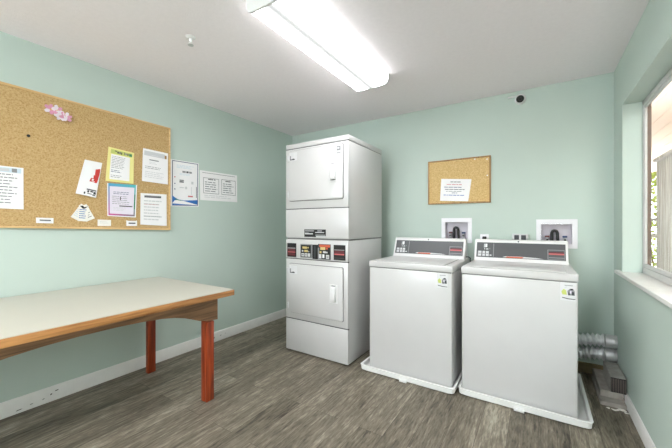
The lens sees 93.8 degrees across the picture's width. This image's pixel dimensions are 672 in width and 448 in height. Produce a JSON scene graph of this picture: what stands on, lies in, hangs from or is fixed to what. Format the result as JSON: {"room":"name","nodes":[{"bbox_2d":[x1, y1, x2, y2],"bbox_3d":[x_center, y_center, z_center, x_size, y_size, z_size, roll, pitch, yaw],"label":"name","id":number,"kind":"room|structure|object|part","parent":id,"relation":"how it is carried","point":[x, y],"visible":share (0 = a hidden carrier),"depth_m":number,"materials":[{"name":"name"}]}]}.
{"room":"laundry","nodes":[
{"label":"laundry","id":0,"kind":"room"},
{"bbox_2d":[0,31,291,402],"bbox_3d":[-2.284,0.002,1.895,0.200,2.440,6.310,0,0,33],"label":"wall","id":1,"kind":"structure","parent":0,"point":[240,246],"depth_m":2.79,"materials":[{"name":"green paint"}]},
{"bbox_2d":[0,81,170,229],"bbox_3d":[-2.015,-0.428,2.107,0.021,0.956,1.829,0,0,33],"label":"cork board","id":2,"kind":"object","parent":1,"relation":"attached to","point":[53,156],"depth_m":2.23,"materials":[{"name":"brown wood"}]},
{"bbox_2d":[0,166,23,208],"bbox_3d":[-2.099,-0.234,1.962,0.005,0.270,0.218,0,0,33],"label":"notice","id":3,"kind":"object","parent":2,"relation":"attached to","point":[11,178],"visible":1,"depth_m":2.01,"materials":[{"name":"white paper"}]},
{"bbox_3d":[-1.984,-0.028,2.143,0.001,0.040,0.090,0,0,33],"label":"label strip","id":4,"kind":"part","parent":2,"relation":"part of","materials":[{"name":"white paper"}]},
{"bbox_2d":[44,104,71,121],"bbox_3d":[-1.941,-0.781,2.197,0.015,0.102,0.151,0,0,33],"label":"paper flower","id":5,"kind":"object","parent":2,"relation":"attached to","point":[56,110],"visible":1,"depth_m":2.19,"materials":[{"name":"pink paper"}]},
{"bbox_2d":[71,204,82,220],"bbox_3d":[-1.878,-0.089,2.307,0.003,0.131,0.113,0,0,33],"label":"card","id":6,"kind":"object","parent":2,"relation":"attached to","point":[75,214],"visible":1,"depth_m":2.29,"materials":[{"name":"white paper"}]},
{"bbox_2d":[78,205,88,221],"bbox_3d":[-1.865,-0.083,2.321,0.003,0.121,0.068,0,0,33],"label":"card","id":7,"kind":"object","parent":2,"relation":"attached to","point":[83,210],"visible":1,"depth_m":2.32,"materials":[{"name":"white paper"}]},
{"bbox_3d":[-2.015,-0.887,2.107,0.021,0.038,1.829,0,0,33],"label":"frame rail","id":8,"kind":"part","parent":2,"relation":"part of","materials":[{"name":"brown wood"}]},
{"bbox_3d":[-2.015,0.018,2.107,0.021,0.064,1.829,0,0,33],"label":"frame rail","id":9,"kind":"part","parent":2,"relation":"part of","materials":[{"name":"brown wood"}]},
{"bbox_2d":[78,204,93,221],"bbox_3d":[-1.856,-0.087,2.338,0.003,0.132,0.105,0,0,33],"label":"card","id":10,"kind":"object","parent":2,"relation":"attached to","point":[90,215],"visible":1,"depth_m":2.35,"materials":[{"name":"white paper"}]},
{"bbox_2d":[76,160,101,197],"bbox_3d":[-1.842,-0.343,2.350,0.017,0.280,0.170,0,0,33],"label":"leaflet","id":11,"kind":"object","parent":2,"relation":"attached to","point":[88,182],"visible":1,"depth_m":2.35,"materials":[{"name":"white paper"}]},
{"bbox_3d":[-1.795,-0.014,2.437,0.001,0.051,0.090,0,0,33],"label":"label strip","id":12,"kind":"part","parent":2,"relation":"part of","materials":[{"name":"white paper"}]},
{"bbox_2d":[105,147,133,183],"bbox_3d":[-1.733,-0.474,2.526,0.009,0.274,0.209,0,0,33],"label":"flyer","id":13,"kind":"object","parent":2,"relation":"attached to","point":[120,163],"visible":1,"depth_m":2.52,"materials":[{"name":"yellow paper"}]},
{"bbox_2d":[107,183,136,216],"bbox_3d":[-1.725,-0.196,2.542,0.006,0.272,0.218,0,0,33],"label":"flyer","id":14,"kind":"object","parent":2,"relation":"attached to","point":[121,198],"visible":1,"depth_m":2.54,"materials":[{"name":"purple paper"}]},
{"bbox_3d":[-1.690,-0.012,2.601,0.001,0.047,0.082,0,0,33],"label":"label strip","id":15,"kind":"part","parent":2,"relation":"part of","materials":[{"name":"white paper"}]},
{"bbox_2d":[140,193,166,225],"bbox_3d":[-1.592,-0.130,2.749,0.005,0.284,0.225,0,0,33],"label":"notice","id":16,"kind":"object","parent":2,"relation":"attached to","point":[153,207],"visible":1,"depth_m":2.75,"materials":[{"name":"white paper"}]},
{"bbox_2d":[142,148,167,183],"bbox_3d":[-1.585,-0.508,2.759,0.007,0.288,0.227,0,0,33],"label":"notice","id":17,"kind":"object","parent":2,"relation":"attached to","point":[154,163],"visible":1,"depth_m":2.75,"materials":[{"name":"white paper"}]},
{"bbox_2d":[0,308,285,419],"bbox_3d":[-2.194,1.172,1.836,0.015,0.100,5.910,0,0,33],"label":"baseboard","id":18,"kind":"structure","parent":1,"relation":"attached to","point":[17,405],"depth_m":2.46,"materials":[{"name":"white paint"}]},
{"bbox_2d":[171,159,198,206],"bbox_3d":[-1.444,-0.390,3.010,0.003,0.440,0.286,0,0,33],"label":"notice sign","id":19,"kind":"object","parent":1,"relation":"attached to","point":[184,174],"visible":1,"depth_m":3.00,"materials":[{"name":"white paper"}]},
{"bbox_2d":[200,170,236,201],"bbox_3d":[-1.234,-0.399,3.335,0.004,0.306,0.462,0,0,33],"label":"notice sign","id":20,"kind":"object","parent":1,"relation":"attached to","point":[214,186],"visible":1,"depth_m":3.31,"materials":[{"name":"white paper"}]},
{"bbox_2d":[0,316,644,447],"bbox_3d":[-0.814,1.282,0.946,3.700,0.120,6.310,0,0,33],"label":"floor","id":21,"kind":"structure","parent":0,"point":[268,394],"depth_m":2.04,"materials":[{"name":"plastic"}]},
{"bbox_2d":[0,277,233,402],"bbox_3d":[-1.609,0.841,1.806,1.016,0.762,1.692,0,0,33],"label":"folding table","id":22,"kind":"object","parent":21,"relation":"on","point":[28,322],"visible":1,"depth_m":1.88,"materials":[{"name":"beige laminate"}]},
{"bbox_3d":[-1.538,0.861,2.610,0.038,0.722,0.062,0,0,33],"label":"leg","id":23,"kind":"part","parent":22,"relation":"part of","materials":[{"name":"red wood"}]},
{"bbox_3d":[-0.897,0.861,2.197,0.060,0.722,0.062,0,0,33],"label":"leg","id":24,"kind":"part","parent":22,"relation":"part of","materials":[{"name":"red wood"}]},
{"bbox_2d":[286,134,381,364],"bbox_3d":[-0.021,0.222,3.157,0.716,2.000,0.735,0,0,33],"label":"dryer","id":25,"kind":"object","parent":21,"relation":"on","point":[334,184],"visible":0.99,"depth_m":2.88,"materials":[{"name":"white metal"}]},
{"bbox_3d":[-0.195,0.080,2.890,0.246,0.071,0.002,0,0,33],"label":"data plate","id":26,"kind":"part","parent":25,"relation":"part of","materials":[{"name":"black plastic"}]},
{"bbox_3d":[-0.197,0.609,2.886,0.624,0.476,0.016,0,0,33],"label":"door","id":27,"kind":"part","parent":25,"relation":"part of","materials":[{"name":"white metal"}]},
{"bbox_3d":[-0.197,-0.467,2.886,0.624,0.488,0.016,0,0,33],"label":"door","id":28,"kind":"part","parent":25,"relation":"part of","materials":[{"name":"white metal"}]},
{"bbox_3d":[-0.188,0.616,2.898,0.706,0.573,0.019,0,0,33],"label":"panel","id":29,"kind":"part","parent":25,"relation":"part of","materials":[{"name":"white metal"}]},
{"bbox_3d":[-0.188,-0.439,2.898,0.714,0.575,0.019,0,0,33],"label":"panel","id":30,"kind":"part","parent":25,"relation":"part of","materials":[{"name":"white metal"}]},
{"bbox_3d":[-0.188,0.232,2.898,0.706,0.183,0.021,0,0,33],"label":"control panel","id":31,"kind":"part","parent":25,"relation":"part of","materials":[{"name":"white metal"}]},
{"bbox_3d":[-0.188,1.059,2.898,0.706,0.302,0.019,0,0,33],"label":"access panel","id":32,"kind":"part","parent":25,"relation":"part of","materials":[{"name":"white metal"}]},
{"bbox_3d":[-0.188,-0.011,2.898,0.714,0.271,0.019,0,0,33],"label":"access panel","id":33,"kind":"part","parent":25,"relation":"part of","materials":[{"name":"white metal"}]},
{"bbox_3d":[-0.031,0.610,2.749,0.083,0.167,0.036,0,0,33],"label":"handle","id":34,"kind":"part","parent":25,"relation":"part of","materials":[{"name":"white plastic"}]},
{"bbox_3d":[-0.031,-0.464,2.749,0.083,0.167,0.036,0,0,33],"label":"handle","id":35,"kind":"part","parent":25,"relation":"part of","materials":[{"name":"white plastic"}]},
{"bbox_3d":[-0.007,-0.751,3.179,0.716,0.054,0.683,0,0,33],"label":"panel","id":36,"kind":"part","parent":25,"relation":"part of","materials":[{"name":"white metal"}]},
{"bbox_2d":[361,356,461,393],"bbox_3d":[0.722,1.196,2.751,0.766,0.052,0.771,0,0,33],"label":"pan","id":37,"kind":"object","parent":21,"relation":"on","point":[365,364],"visible":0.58,"depth_m":2.42,"materials":[{"name":"white plastic"}]},
{"bbox_2d":[369,237,470,387],"bbox_3d":[0.760,0.669,2.756,0.705,1.082,0.693,0,0,33],"label":"washing machine","id":38,"kind":"object","parent":37,"relation":"on","point":[416,291],"visible":0.91,"depth_m":2.48,"materials":[{"name":"white metal"}]},
{"bbox_3d":[0.698,0.301,2.682,0.566,0.007,0.459,0,0,33],"label":"lid","id":39,"kind":"part","parent":38,"relation":"part of","materials":[{"name":"white metal"}]},
{"bbox_2d":[458,373,593,428],"bbox_3d":[1.397,1.196,2.367,0.766,0.052,0.771,0,0,33],"label":"pan","id":40,"kind":"object","parent":21,"relation":"on","point":[585,420],"visible":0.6,"depth_m":2.04,"materials":[{"name":"white plastic"}]},
{"bbox_2d":[461,239,578,418],"bbox_3d":[1.372,0.669,2.376,0.680,1.082,0.668,0,0,33],"label":"washing machine","id":41,"kind":"object","parent":40,"relation":"on","point":[520,297],"visible":0.97,"depth_m":2.11,"materials":[{"name":"white metal"}]},
{"bbox_3d":[1.327,0.301,2.306,0.566,0.007,0.459,0,0,33],"label":"lid","id":42,"kind":"part","parent":41,"relation":"part of","materials":[{"name":"white metal"}]},
{"bbox_2d":[591,375,626,409],"bbox_3d":[1.970,1.208,2.281,0.136,0.028,0.430,0,0,33],"label":"board","id":43,"kind":"object","parent":21,"relation":"on","point":[608,401],"visible":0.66,"depth_m":2.13,"materials":[{"name":"grey wood"}]},
{"bbox_2d":[592,368,623,399],"bbox_3d":[2.005,1.171,2.328,0.124,0.046,0.385,0,0,33],"label":"board","id":44,"kind":"object","parent":43,"relation":"on","point":[601,383],"visible":0.74,"depth_m":2.24,"materials":[{"name":"grey wood"}]},
{"bbox_2d":[603,361,626,394],"bbox_3d":[1.997,1.095,2.256,0.084,0.106,0.303,0,0,33],"label":"block","id":45,"kind":"object","parent":44,"relation":"on","point":[616,381],"visible":1,"depth_m":2.16,"materials":[{"name":"grey concrete"}]},
{"bbox_2d":[0,0,648,135],"bbox_3d":[-0.814,-1.293,0.946,3.700,0.150,6.310,0,0,33],"label":"ceiling","id":46,"kind":"structure","parent":0,"point":[433,53],"depth_m":2.17,"materials":[{"name":"paint"}]},
{"bbox_2d":[186,34,195,46],"bbox_3d":[-0.944,-1.191,2.042,0.060,0.054,0.060,0,0,33],"label":"sprinkler head","id":47,"kind":"object","parent":46,"relation":"attached to","point":[188,36],"visible":1,"depth_m":2.03},
{"bbox_3d":[-0.944,-1.212,2.042,0.060,0.011,0.060,0,0,33],"label":"ceiling plate","id":48,"kind":"part","parent":47,"relation":"part of","materials":[{"name":"white metal"}]},
{"bbox_2d":[246,0,388,91],"bbox_3d":[-0.029,-1.176,2.127,0.315,0.082,1.205,0,0,33],"label":"ceiling light","id":49,"kind":"object","parent":46,"relation":"attached to","point":[302,23],"visible":1,"depth_m":1.95,"materials":[{"name":"white plastic"}]},
{"bbox_2d":[292,72,613,364],"bbox_3d":[0.863,0.002,3.500,3.352,2.440,0.200,0,0,33],"label":"wall","id":50,"kind":"structure","parent":0,"point":[552,153],"depth_m":2.84,"materials":[{"name":"green paint"}]},
{"bbox_2d":[441,218,471,242],"bbox_3d":[1.227,0.057,3.185,0.290,0.246,0.085,0,0,33],"label":"washer outlet box","id":51,"kind":"object","parent":50,"relation":"attached to","point":[459,228],"visible":0.93,"depth_m":3.19,"materials":[{"name":"white plastic"}]},
{"bbox_2d":[428,155,490,204],"bbox_3d":[1.218,-0.434,3.141,0.594,0.448,0.017,0,0,33],"label":"cork board","id":52,"kind":"object","parent":50,"relation":"attached to","point":[477,170],"visible":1,"depth_m":3.10,"materials":[{"name":"brown"}]},
{"bbox_2d":[440,179,470,200],"bbox_3d":[1.195,-0.349,3.147,0.300,0.242,0.009,0,0,33],"label":"notice","id":53,"kind":"object","parent":52,"relation":"attached to","point":[451,189],"visible":1,"depth_m":3.15,"materials":[{"name":"white paper"}]},
{"bbox_3d":[1.218,-0.651,3.141,0.594,0.014,0.017,0,0,33],"label":"frame rail","id":54,"kind":"part","parent":52,"relation":"part of","materials":[{"name":"brown wood"}]},
{"bbox_3d":[1.218,-0.217,3.141,0.594,0.014,0.017,0,0,33],"label":"frame rail","id":55,"kind":"part","parent":52,"relation":"part of","materials":[{"name":"brown wood"}]},
{"bbox_2d":[480,234,488,238],"bbox_3d":[1.415,0.112,2.987,0.069,0.039,0.064,0,0,33],"label":"power outlet","id":56,"kind":"object","parent":50,"relation":"attached to","point":[482,236],"visible":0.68,"depth_m":2.96,"materials":[{"name":"white plastic"}]},
{"bbox_2d":[508,94,525,104],"bbox_3d":[1.631,-1.135,2.839,0.146,0.092,0.078,0,0,33],"label":"security camera","id":57,"kind":"object","parent":50,"relation":"attached to","point":[520,99],"visible":1,"depth_m":2.81,"materials":[{"name":"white plastic"}]},
{"bbox_2d":[512,234,527,239],"bbox_3d":[1.662,0.123,2.836,0.124,0.078,0.049,0,0,33],"label":"junction box","id":58,"kind":"object","parent":50,"relation":"attached to","point":[514,236],"visible":0.59,"depth_m":2.82,"materials":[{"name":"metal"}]},
{"bbox_2d":[514,235,525,239],"bbox_3d":[1.650,0.123,2.818,0.090,0.058,0.005,0,0,33],"label":"socket","id":59,"kind":"object","parent":58,"relation":"attached to","point":[516,237],"depth_m":2.82,"materials":[{"name":"grey plastic"}]},
{"bbox_2d":[536,219,577,248],"bbox_3d":[1.918,0.078,2.740,0.292,0.248,0.085,0,0,33],"label":"washer outlet box","id":60,"kind":"object","parent":50,"relation":"attached to","point":[546,229],"visible":0.93,"depth_m":2.73,"materials":[{"name":"white plastic"}]},
{"bbox_2d":[578,361,602,373],"bbox_3d":[0.812,1.181,3.407,3.338,0.082,0.012,0,0,33],"label":"baseboard","id":61,"kind":"structure","parent":50,"relation":"attached to","point":[585,367],"depth_m":2.59,"materials":[{"name":"brown wood"}]},
{"bbox_2d":[578,346,617,362],"bbox_3d":[1.720,1.073,2.716,1.059,0.221,0.129,0,0,33],"label":"duct","id":62,"kind":"object","parent":50,"relation":"attached to","point":[606,354],"visible":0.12,"depth_m":2.45,"materials":[{"name":"metal"}]},
{"bbox_2d":[614,0,671,447],"bbox_3d":[0.679,0.002,-0.016,0.148,2.440,6.310,0,0,33],"label":"wall","id":63,"kind":"structure","parent":0,"point":[642,323],"depth_m":1.95,"materials":[{"name":"green paint"}]},
{"bbox_2d":[578,333,617,348],"bbox_3d":[1.715,0.961,2.708,1.059,0.218,0.130,0,0,33],"label":"duct","id":64,"kind":"object","parent":63,"relation":"attached to","point":[606,340],"visible":0.18,"depth_m":2.45,"materials":[{"name":"metal"}]},
{"bbox_2d":[625,393,655,447],"bbox_3d":[0.489,1.181,-0.161,0.014,0.082,5.460,0,0,33],"label":"baseboard","id":65,"kind":"structure","parent":63,"relation":"attached to","point":[645,437],"depth_m":1.84,"materials":[{"name":"white paint"}]},
{"bbox_2d":[614,68,671,308],"bbox_3d":[1.608,-0.255,1.448,0.178,1.411,2.077,0,0,33],"label":"window","id":66,"kind":"structure","parent":63,"relation":"in","point":[656,282],"depth_m":2.16,"materials":[{"name":"white metal"}]},
{"bbox_3d":[1.615,0.350,1.474,0.163,0.024,2.027,0,0,33],"label":"sill","id":67,"kind":"part","parent":66,"relation":"part of","materials":[{"name":"white paint"}]},
{"bbox_3d":[1.668,-0.255,1.401,0.025,1.411,2.062,0,0,33],"label":"exterior trim","id":68,"kind":"part","parent":66,"relation":"part of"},
{"bbox_3d":[1.649,-0.261,1.413,0.020,1.199,1.862,0,0,33],"label":"frame","id":69,"kind":"part","parent":66,"relation":"part of","materials":[{"name":"white metal"}]},
{"bbox_3d":[1.652,-0.265,1.415,0.014,1.121,1.799,0,0,33],"label":"sash","id":70,"kind":"part","parent":66,"relation":"part of","materials":[{"name":"white metal"}]},
{"label":"outside","id":71,"kind":"structure","parent":0,"visible":0},
{"bbox_3d":[6.467,1.352,2.970,6.346,0.140,20.000,0,0,33],"label":"ground","id":72,"kind":"structure","parent":71,"visible":0},
{"bbox_2d":[652,171,655,266],"bbox_3d":[6.737,0.070,6.595,1.323,2.434,1.726,0,0,33],"label":"shrub","id":73,"kind":"object","parent":72,"relation":"on","point":[654,172],"visible":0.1,"depth_m":6.50,"materials":[{"name":"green plant"}]},
{"bbox_2d":[652,149,671,272],"bbox_3d":[3.891,0.145,3.203,0.150,2.275,7.600,0,0,33],"label":"fence","id":74,"kind":"object","parent":72,"relation":"on","point":[663,219],"visible":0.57,"depth_m":4.46,"materials":[{"name":"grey wood"}]},
{"bbox_3d":[3.339,-0.955,2.393,0.100,0.075,5.640,0,0,33],"label":"rail","id":75,"kind":"part","parent":74,"relation":"part of","materials":[{"name":"brown wood"}]},
{"bbox_2d":[652,81,671,171],"bbox_3d":[6.448,-0.223,3.577,5.636,3.010,15.000,0,0,33],"label":"covered walkway","id":76,"kind":"structure","parent":72,"relation":"on","point":[662,105],"depth_m":4.79,"materials":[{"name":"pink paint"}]}
]}

